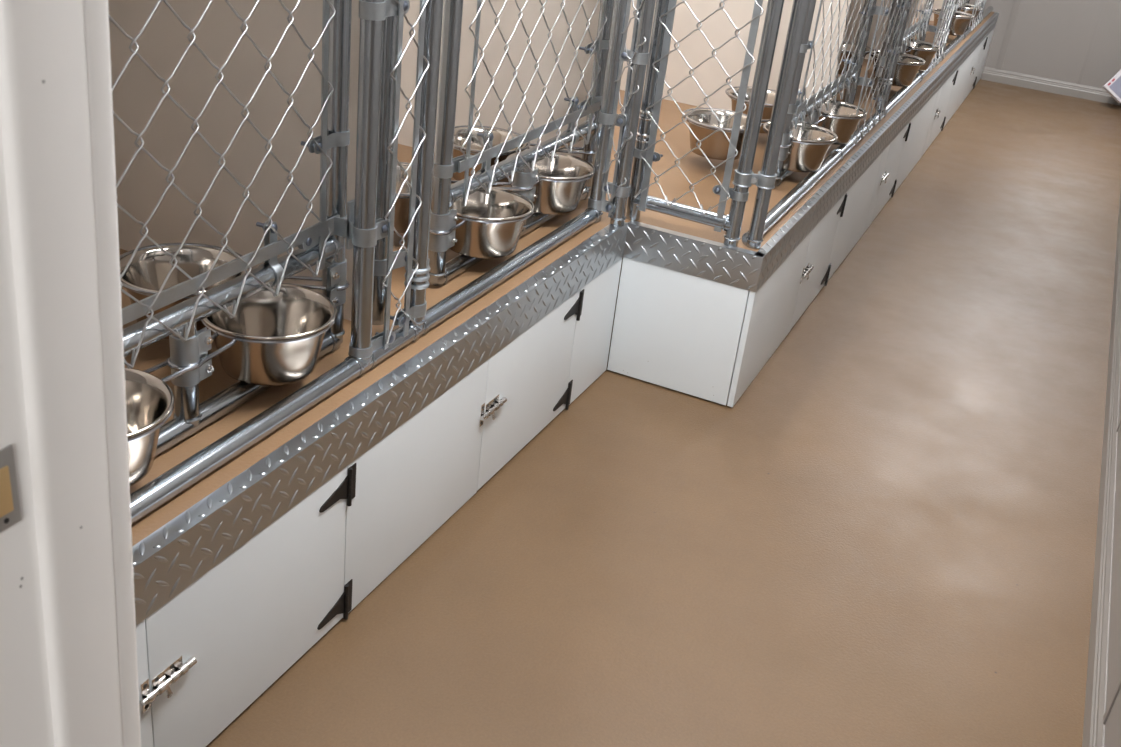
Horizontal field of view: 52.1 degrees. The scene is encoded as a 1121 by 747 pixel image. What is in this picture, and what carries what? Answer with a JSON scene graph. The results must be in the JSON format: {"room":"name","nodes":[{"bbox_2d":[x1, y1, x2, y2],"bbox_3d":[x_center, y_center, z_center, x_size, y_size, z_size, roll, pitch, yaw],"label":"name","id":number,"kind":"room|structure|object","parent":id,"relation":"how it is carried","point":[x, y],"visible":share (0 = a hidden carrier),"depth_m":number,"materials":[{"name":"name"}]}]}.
{"room":"dog kennel","nodes":[
{"label":"dog kennel","id":0,"kind":"room"},
{"bbox_2d":[119,11,994,545],"bbox_3d":[0.763,-1.253,5.151,1.396,0.020,8.897,17,28,19],"label":"floor","id":1,"kind":"structure","parent":0,"point":[156,353],"depth_m":2.84,"materials":[{"name":"brown wood"}]},
{"bbox_2d":[109,0,351,456],"bbox_3d":[-0.589,-0.547,1.756,0.075,1.488,0.945,17,28,19],"label":"gate","id":2,"kind":"object","parent":1,"relation":"on","point":[317,243],"visible":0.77,"depth_m":2.07,"materials":[{"name":"silver metal"}]},
{"bbox_2d":[127,357,201,442],"bbox_3d":[-0.724,0.035,1.886,0.255,0.018,0.384,17,28,19],"label":"holder","id":3,"kind":"object","parent":2,"relation":"attached to","point":[160,365],"visible":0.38,"depth_m":1.96,"materials":[{"name":"grey metal"}]},
{"bbox_2d":[124,367,173,485],"bbox_3d":[-0.756,0.099,1.853,0.256,0.122,0.256,17,28,19],"label":"bowl","id":4,"kind":"object","parent":3,"relation":"on","point":[149,399],"visible":0.33,"depth_m":1.91,"materials":[{"name":"silver metal"}]},
{"bbox_2d":[119,243,348,298],"bbox_3d":[-0.685,-0.188,2.326,0.455,0.027,0.277,11,27,8],"label":"holder","id":5,"kind":"object","parent":2,"relation":"attached to","point":[128,287],"visible":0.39,"depth_m":2.38,"materials":[{"name":"grey metal"}]},
{"bbox_2d":[120,245,244,338],"bbox_3d":[-0.777,-0.161,2.361,0.256,0.122,0.256,22,31,28],"label":"bowl","id":6,"kind":"object","parent":5,"relation":"in","point":[149,268],"visible":0.33,"depth_m":2.42,"materials":[{"name":"silver metal"}]},
{"bbox_2d":[167,318,335,369],"bbox_3d":[-0.590,-0.085,2.156,0.255,0.018,0.391,17,28,19],"label":"holder","id":7,"kind":"object","parent":2,"relation":"attached to","point":[234,339],"visible":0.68,"depth_m":2.10,"materials":[{"name":"grey metal"}]},
{"bbox_2d":[203,284,336,385],"bbox_3d":[-0.567,-0.070,2.233,0.256,0.122,0.256,-1,28,-16],"label":"bowl","id":8,"kind":"object","parent":2,"relation":"on","point":[297,311],"visible":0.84,"depth_m":2.23,"materials":[{"name":"silver metal"}]},
{"bbox_2d":[108,0,359,320],"bbox_3d":[-0.709,-0.985,2.342,0.765,1.707,0.030,17,28,19],"label":"wall","id":9,"kind":"structure","parent":1,"relation":"on","point":[135,97],"depth_m":2.54,"materials":[{"name":"white paint"}]},
{"bbox_2d":[130,0,626,524],"bbox_3d":[-0.336,-0.677,2.074,0.117,1.488,2.432,18,29,20],"label":"frame","id":10,"kind":"object","parent":1,"relation":"on","point":[361,230],"visible":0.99,"depth_m":2.27,"materials":[{"name":"silver metal"}]},
{"bbox_2d":[132,222,627,624],"bbox_3d":[-0.339,0.048,2.404,0.043,0.111,2.457,17,28,19],"label":"plate","id":11,"kind":"object","parent":1,"relation":"attached to","point":[177,554],"visible":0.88,"depth_m":2.20,"materials":[{"name":"silver metal"}]},
{"bbox_2d":[601,0,655,226],"bbox_3d":[0.228,-1.100,3.042,0.087,1.483,0.055,17,28,19],"label":"post","id":12,"kind":"object","parent":11,"relation":"on","point":[637,57],"visible":1,"depth_m":3.20,"materials":[{"name":"silver metal"}]},
{"bbox_2d":[372,15,406,324],"bbox_3d":[-0.315,-0.788,2.296,0.048,1.485,0.124,24,31,30],"label":"post","id":13,"kind":"object","parent":1,"relation":"on","point":[390,23],"visible":0.47,"depth_m":2.42,"materials":[{"name":"silver metal"}]},
{"bbox_2d":[398,0,599,157],"bbox_3d":[-0.175,-1.453,3.396,0.765,1.707,0.030,17,28,19],"label":"wall","id":14,"kind":"structure","parent":1,"relation":"on","point":[494,51],"depth_m":3.58,"materials":[{"name":"white paint"}]},
{"bbox_2d":[428,0,613,285],"bbox_3d":[-0.030,-1.036,2.859,0.075,1.488,0.955,17,28,19],"label":"gate","id":15,"kind":"object","parent":1,"relation":"on","point":[520,166],"visible":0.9,"depth_m":2.84,"materials":[{"name":"silver metal"}]},
{"bbox_2d":[395,162,531,198],"bbox_3d":[-0.339,-0.522,3.071,0.492,0.027,0.277,-13,33,-34],"label":"holder","id":16,"kind":"object","parent":15,"relation":"attached to","point":[401,196],"visible":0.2,"depth_m":3.09,"materials":[{"name":"grey metal"}]},
{"bbox_2d":[394,163,432,232],"bbox_3d":[-0.431,-0.458,3.032,0.256,0.122,0.256,8,27,1],"label":"bowl","id":17,"kind":"object","parent":16,"relation":"in","point":[401,218],"visible":0.1,"depth_m":2.97,"materials":[{"name":"silver metal"}]},
{"bbox_2d":[430,210,533,234],"bbox_3d":[-0.218,-0.402,2.873,0.255,0.018,0.366,17,28,19],"label":"holder","id":18,"kind":"object","parent":15,"relation":"attached to","point":[464,219],"visible":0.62,"depth_m":2.81,"materials":[{"name":"grey metal"}]},
{"bbox_2d":[449,187,534,257],"bbox_3d":[-0.200,-0.383,2.939,0.256,0.122,0.256,3,27,-8],"label":"bowl","id":19,"kind":"object","parent":15,"relation":"on","point":[477,240],"visible":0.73,"depth_m":2.89,"materials":[{"name":"silver metal"}]},
{"bbox_2d":[453,125,594,155],"bbox_3d":[-0.142,-0.705,3.478,0.478,0.027,0.277,-9,31,-29],"label":"holder","id":20,"kind":"object","parent":15,"relation":"attached to","point":[472,151],"visible":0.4,"depth_m":3.46,"materials":[{"name":"grey metal"}]},
{"bbox_2d":[453,127,526,186],"bbox_3d":[-0.234,-0.647,3.452,0.256,0.122,0.256,-13,33,-34],"label":"bowl","id":21,"kind":"object","parent":20,"relation":"in","point":[460,133],"visible":0.27,"depth_m":3.51,"materials":[{"name":"silver metal"}]},
{"bbox_2d":[511,172,594,190],"bbox_3d":[-0.056,-0.578,3.259,0.319,0.018,0.255,-13,33,-34],"label":"holder","id":22,"kind":"object","parent":15,"relation":"attached to","point":[592,175],"visible":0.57,"depth_m":3.16,"materials":[{"name":"grey metal"}]},
{"bbox_2d":[506,151,594,213],"bbox_3d":[-0.035,-0.544,3.296,0.256,0.122,0.256,29,34,36],"label":"bowl","id":23,"kind":"object","parent":22,"relation":"in","point":[552,197],"visible":0.61,"depth_m":3.25,"materials":[{"name":"silver metal"}]},
{"bbox_2d":[623,220,763,291],"bbox_3d":[0.386,-0.345,3.359,0.419,0.108,0.035,17,28,19],"label":"plate","id":24,"kind":"object","parent":1,"relation":"attached to","point":[715,261],"visible":1,"depth_m":3.34,"materials":[{"name":"silver metal"}]},
{"bbox_2d":[626,0,783,246],"bbox_3d":[0.429,-1.074,3.038,0.366,1.483,0.073,18,29,21],"label":"fence","id":25,"kind":"object","parent":1,"relation":"on","point":[639,200],"visible":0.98,"depth_m":3.21,"materials":[{"name":"silver metal"}]},
{"bbox_2d":[620,0,851,110],"bbox_3d":[0.615,-1.906,4.482,1.210,1.707,0.030,17,28,19],"label":"wall","id":26,"kind":"structure","parent":1,"relation":"on","point":[718,29],"depth_m":4.69,"materials":[{"name":"white paint"}]},
{"bbox_2d":[774,0,875,186],"bbox_3d":[1.036,-1.490,4.013,0.075,1.488,1.150,17,28,19],"label":"fence","id":27,"kind":"object","parent":1,"relation":"on","point":[808,111],"visible":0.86,"depth_m":4.01,"materials":[{"name":"silver metal"}]},
{"bbox_2d":[682,108,816,132],"bbox_3d":[0.655,-0.903,4.063,0.547,0.027,0.277,-18,36,-40],"label":"holder","id":28,"kind":"object","parent":27,"relation":"attached to","point":[713,128],"visible":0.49,"depth_m":3.89,"materials":[{"name":"grey metal"}]},
{"bbox_2d":[685,109,746,159],"bbox_3d":[0.551,-0.827,3.999,0.256,0.122,0.256,17,28,19],"label":"bowl","id":29,"kind":"object","parent":28,"relation":"in","point":[716,146],"visible":0.64,"depth_m":3.94,"materials":[{"name":"silver metal"}]},
{"bbox_2d":[725,86,815,124],"bbox_3d":[0.826,-1.017,4.330,0.439,0.027,0.277,25,32,32],"label":"holder","id":30,"kind":"object","parent":27,"relation":"attached to","point":[727,89],"visible":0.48,"depth_m":4.30,"materials":[{"name":"grey metal"}]},
{"bbox_2d":[728,88,775,133],"bbox_3d":[0.758,-1.003,4.395,0.256,0.122,0.256,-2,28,-17],"label":"bowl","id":31,"kind":"object","parent":30,"relation":"in","point":[770,96],"visible":0.27,"depth_m":4.38,"materials":[{"name":"silver metal"}]},
{"bbox_2d":[763,127,836,147],"bbox_3d":[0.806,-0.819,3.944,0.290,0.018,0.256,-4,29,-21],"label":"holder","id":32,"kind":"object","parent":27,"relation":"attached to","point":[764,130],"visible":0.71,"depth_m":3.84,"materials":[{"name":"grey metal"}]},
{"bbox_2d":[763,121,837,171],"bbox_3d":[0.818,-0.781,3.971,0.256,0.122,0.256,12,27,10],"label":"bowl","id":33,"kind":"object","parent":32,"relation":"in","point":[803,158],"visible":0.62,"depth_m":3.91,"materials":[{"name":"silver metal"}]},
{"bbox_2d":[806,114,865,124],"bbox_3d":[0.997,-0.968,4.284,0.255,0.018,0.394,17,28,19],"label":"holder","id":34,"kind":"object","parent":27,"relation":"attached to","point":[824,115],"visible":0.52,"depth_m":4.23,"materials":[{"name":"grey metal"}]},
{"bbox_2d":[803,98,866,144],"bbox_3d":[1.021,-0.954,4.362,0.256,0.122,0.256,-7,30,-26],"label":"bowl","id":35,"kind":"object","parent":34,"relation":"on","point":[844,129],"visible":0.52,"depth_m":4.30,"materials":[{"name":"silver metal"}]},
{"bbox_2d":[732,0,992,248],"bbox_3d":[1.936,-2.191,5.615,0.114,1.488,6.412,17,28,19],"label":"frame","id":36,"kind":"object","parent":1,"relation":"on","point":[762,220],"visible":0.76,"depth_m":3.25,"materials":[{"name":"silver metal"}]},
{"bbox_2d":[850,0,909,144],"bbox_3d":[1.310,-1.636,4.313,0.071,1.440,0.744,17,28,19],"label":"gate","id":37,"kind":"object","parent":36,"relation":"attached to","point":[902,6],"visible":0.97,"depth_m":4.60,"materials":[{"name":"silver metal"}]},
{"bbox_2d":[930,0,955,70],"bbox_3d":[2.067,-2.299,5.805,0.071,1.440,0.624,17,28,19],"label":"gate","id":38,"kind":"object","parent":36,"relation":"attached to","point":[950,7],"visible":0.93,"depth_m":6.13,"materials":[{"name":"silver metal"}]},
{"bbox_2d":[968,0,986,30],"bbox_3d":[2.807,-2.946,7.265,0.071,1.440,0.744,17,28,19],"label":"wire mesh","id":39,"kind":"object","parent":36,"relation":"attached to","point":[981,3],"visible":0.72,"depth_m":7.47,"materials":[{"name":"silver metal"}]},
{"bbox_2d":[853,0,890,103],"bbox_3d":[1.331,-1.744,4.582,0.110,1.485,0.048,9,27,4],"label":"post","id":40,"kind":"object","parent":1,"relation":"on","point":[877,8],"visible":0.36,"depth_m":4.76,"materials":[{"name":"silver metal"}]},
{"bbox_2d":[755,12,998,291],"bbox_3d":[1.912,-1.472,5.952,0.031,0.111,6.441,17,28,19],"label":"plate","id":41,"kind":"object","parent":1,"relation":"attached to","point":[778,248],"visible":1,"depth_m":4.34,"materials":[{"name":"silver metal"}]},
{"bbox_2d":[844,0,917,59],"bbox_3d":[1.397,-2.591,6.025,1.210,1.707,0.030,17,28,19],"label":"wall","id":42,"kind":"structure","parent":1,"relation":"on","point":[878,3],"depth_m":6.19,"materials":[{"name":"white paint"}]},
{"bbox_2d":[871,0,933,96],"bbox_3d":[1.804,-2.162,5.526,0.075,1.488,1.200,17,28,19],"label":"fence","id":43,"kind":"object","parent":1,"relation":"on","point":[920,27],"visible":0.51,"depth_m":5.66,"materials":[{"name":"silver metal"}]},
{"bbox_2d":[841,41,905,54],"bbox_3d":[1.453,-1.600,5.633,0.475,0.027,0.277,-15,34,-36],"label":"holder","id":44,"kind":"object","parent":43,"relation":"attached to","point":[842,51],"visible":0.19,"depth_m":5.49,"materials":[{"name":"grey metal"}]},
{"bbox_2d":[838,41,869,74],"bbox_3d":[1.370,-1.536,5.596,0.256,0.122,0.256,-13,33,-35],"label":"bowl","id":45,"kind":"object","parent":44,"relation":"in","point":[849,44],"visible":0.18,"depth_m":5.53,"materials":[{"name":"silver metal"}]},
{"bbox_2d":[871,54,924,67],"bbox_3d":[1.584,-1.475,5.429,0.255,0.018,0.359,17,28,19],"label":"holder","id":46,"kind":"object","parent":43,"relation":"attached to","point":[871,54],"visible":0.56,"depth_m":5.36,"materials":[{"name":"grey metal"}]},
{"bbox_2d":[871,51,924,86],"bbox_3d":[1.601,-1.455,5.492,0.256,0.122,0.256,22,30,27],"label":"bowl","id":47,"kind":"object","parent":46,"relation":"on","point":[904,75],"visible":0.56,"depth_m":5.43,"materials":[{"name":"silver metal"}]},
{"bbox_2d":[905,48,939,52],"bbox_3d":[1.780,-1.647,5.816,0.255,0.018,0.403,17,28,19],"label":"holder","id":48,"kind":"object","parent":43,"relation":"attached to","point":[907,48],"visible":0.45,"depth_m":5.77,"materials":[{"name":"grey metal"}]},
{"bbox_2d":[905,39,939,70],"bbox_3d":[1.807,-1.635,5.898,0.256,0.122,0.256,3,27,-8],"label":"bowl","id":49,"kind":"object","parent":48,"relation":"in","point":[918,44],"visible":0.38,"depth_m":5.84,"materials":[{"name":"silver metal"}]},
{"bbox_2d":[914,0,942,20],"bbox_3d":[2.213,-3.305,7.633,1.210,1.707,0.030,17,28,19],"label":"wall","id":50,"kind":"structure","parent":1,"relation":"on","point":[937,4],"depth_m":7.83,"materials":[{"name":"white paint"}]},
{"bbox_2d":[927,25,939,31],"bbox_3d":[2.117,-2.433,6.133,0.110,1.485,0.048,9,27,4],"label":"post","id":51,"kind":"object","parent":1,"relation":"on","point":[931,28],"visible":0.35,"depth_m":6.38,"materials":[{"name":"silver metal"}]},
{"bbox_2d":[934,0,969,43],"bbox_3d":[2.616,-2.873,7.127,0.075,1.488,1.200,17,28,19],"label":"fence","id":52,"kind":"object","parent":1,"relation":"on","point":[958,1],"visible":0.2,"depth_m":6.95,"materials":[{"name":"silver metal"}]},
{"bbox_2d":[932,11,973,19],"bbox_3d":[2.395,-2.189,7.034,0.255,0.018,0.369,17,28,19],"label":"holder","id":53,"kind":"object","parent":52,"relation":"attached to","point":[932,11],"visible":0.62,"depth_m":6.97,"materials":[{"name":"grey metal"}]},
{"bbox_2d":[933,9,973,35],"bbox_3d":[2.414,-2.170,7.102,0.256,0.122,0.256,28,33,35],"label":"bowl","id":54,"kind":"object","parent":53,"relation":"on","point":[958,26],"visible":0.56,"depth_m":7.04,"materials":[{"name":"silver metal"}]},
{"bbox_2d":[958,8,982,10],"bbox_3d":[2.586,-2.355,7.410,0.255,0.018,0.395,17,28,19],"label":"holder","id":55,"kind":"object","parent":52,"relation":"attached to","point":[958,8],"visible":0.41,"depth_m":7.36,"materials":[{"name":"grey metal"}]},
{"bbox_2d":[957,2,982,26],"bbox_3d":[2.611,-2.341,7.488,0.256,0.122,0.256,7,27,0],"label":"bowl","id":56,"kind":"object","parent":55,"relation":"on","point":[965,5],"visible":0.33,"depth_m":7.43,"materials":[{"name":"silver metal"}]},
{"bbox_2d":[206,79,1120,746],"bbox_3d":[0.644,0.327,3.143,3.800,0.060,13.790,17,28,19],"label":"floor","id":57,"kind":"structure","parent":0,"point":[887,538],"depth_m":2.90,"materials":[{"name":"brown concrete"}]},
{"bbox_2d":[136,359,488,746],"bbox_3d":[-0.685,0.341,2.202,0.399,0.472,1.598,17,28,19],"label":"storage cabinet","id":58,"kind":"object","parent":57,"relation":"on","point":[210,651],"visible":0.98,"depth_m":2.21,"materials":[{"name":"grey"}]},
{"bbox_2d":[477,258,621,490],"bbox_3d":[-0.177,-0.105,3.205,0.399,0.472,0.872,17,28,19],"label":"storage cabinet","id":59,"kind":"object","parent":57,"relation":"on","point":[536,376],"visible":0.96,"depth_m":3.11,"materials":[{"name":"grey"}]},
{"bbox_2d":[607,241,749,404],"bbox_3d":[0.352,-0.156,3.456,0.394,0.441,0.019,17,28,19],"label":"end panel","id":60,"kind":"object","parent":57,"relation":"on","point":[675,330],"visible":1,"depth_m":3.46,"materials":[{"name":"grey"}]},
{"bbox_2d":[727,153,881,406],"bbox_3d":[0.793,-0.510,4.240,0.399,0.472,1.948,17,28,19],"label":"storage cabinet","id":61,"kind":"object","parent":57,"relation":"on","point":[772,311],"visible":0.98,"depth_m":3.91,"materials":[{"name":"grey"}]},
{"bbox_2d":[863,91,937,233],"bbox_3d":[1.540,-1.164,5.712,0.399,0.472,1.598,17,28,19],"label":"storage cabinet","id":62,"kind":"object","parent":57,"relation":"on","point":[903,153],"visible":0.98,"depth_m":5.55,"materials":[{"name":"grey"}]},
{"bbox_2d":[921,50,974,156],"bbox_3d":[2.233,-1.771,7.080,0.399,0.472,1.698,17,28,19],"label":"storage cabinet","id":63,"kind":"object","parent":57,"relation":"on","point":[949,96],"visible":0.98,"depth_m":6.92,"materials":[{"name":"grey"}]},
{"bbox_2d":[961,29,993,103],"bbox_3d":[2.841,-2.303,8.277,0.399,0.472,1.186,17,28,19],"label":"storage cabinet","id":64,"kind":"object","parent":57,"relation":"on","point":[980,55],"visible":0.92,"depth_m":8.19,"materials":[{"name":"grey"}]},
{"bbox_2d":[1103,69,1120,103],"bbox_3d":[4.053,-2.087,8.269,0.267,0.265,0.133,-7,30,-26],"label":"pack","id":65,"kind":"object","parent":57,"relation":"on","point":[1113,86],"visible":1,"depth_m":8.26,"materials":[{"name":"white"}]},
{"bbox_2d":[1109,76,1120,97],"bbox_3d":[4.057,-2.078,8.253,0.202,0.200,0.086,-7,30,-26],"label":"print","id":66,"kind":"object","parent":65,"relation":"attached to","point":[1115,82],"depth_m":8.25,"materials":[{"name":"grey paper"}]},
{"bbox_2d":[962,0,1120,88],"bbox_3d":[3.239,-3.509,8.331,2.480,2.650,0.120,17,28,19],"label":"wall","id":67,"kind":"structure","parent":0,"point":[1050,39],"depth_m":8.49,"materials":[{"name":"white paint"}]},
{"bbox_2d":[995,0,1020,69],"bbox_3d":[3.472,-3.449,8.163,0.045,2.555,0.006,17,28,19],"label":"trim","id":68,"kind":"structure","parent":67,"relation":"attached to","point":[1016,3],"depth_m":8.62,"materials":[{"name":"white paint"}]},
{"bbox_2d":[981,67,1120,105],"bbox_3d":[3.703,-2.155,8.615,1.046,0.095,0.016,17,28,19],"label":"baseboard","id":69,"kind":"structure","parent":67,"relation":"attached to","point":[989,74],"depth_m":8.62,"materials":[{"name":"grey wood"}]},
{"bbox_2d":[1077,0,1106,83],"bbox_3d":[3.907,-2.555,8.341,0.026,0.905,0.004,17,28,19],"label":"trim","id":70,"kind":"structure","parent":67,"relation":"attached to","point":[1104,1],"depth_m":8.40,"materials":[{"name":"white paint"}]},
{"bbox_2d":[1104,370,1120,746],"bbox_3d":[2.516,-1.488,4.164,0.120,2.650,9.187,17,28,19],"label":"wall","id":71,"kind":"structure","parent":0,"point":[1112,738],"depth_m":2.48,"materials":[{"name":"white paint"}]},
{"bbox_2d":[1082,186,1120,746],"bbox_3d":[2.314,-0.372,4.756,0.016,0.095,8.897,17,28,19],"label":"baseboard","id":72,"kind":"structure","parent":71,"relation":"attached to","point":[1096,684],"depth_m":2.91,"materials":[{"name":"grey"}]},
{"bbox_2d":[1103,676,1120,724],"bbox_3d":[1.210,-0.449,1.689,0.004,2.555,0.025,17,28,19],"label":"trim","id":73,"kind":"structure","parent":71,"relation":"attached to","point":[1118,686],"depth_m":2.23,"materials":[{"name":"white paint"}]},
{"bbox_3d":[-0.556,-0.187,0.850,2.480,2.650,0.130,17,28,19],"label":"wall","id":74,"kind":"structure","parent":0,"visible":0},
{"bbox_2d":[0,0,140,746],"bbox_3d":[0.024,0.286,0.691,1.067,2.080,0.296,17,28,19],"label":"door frame","id":75,"kind":"structure","parent":74,"relation":"in","point":[69,665],"depth_m":0.84,"materials":[{"name":"white paint"}]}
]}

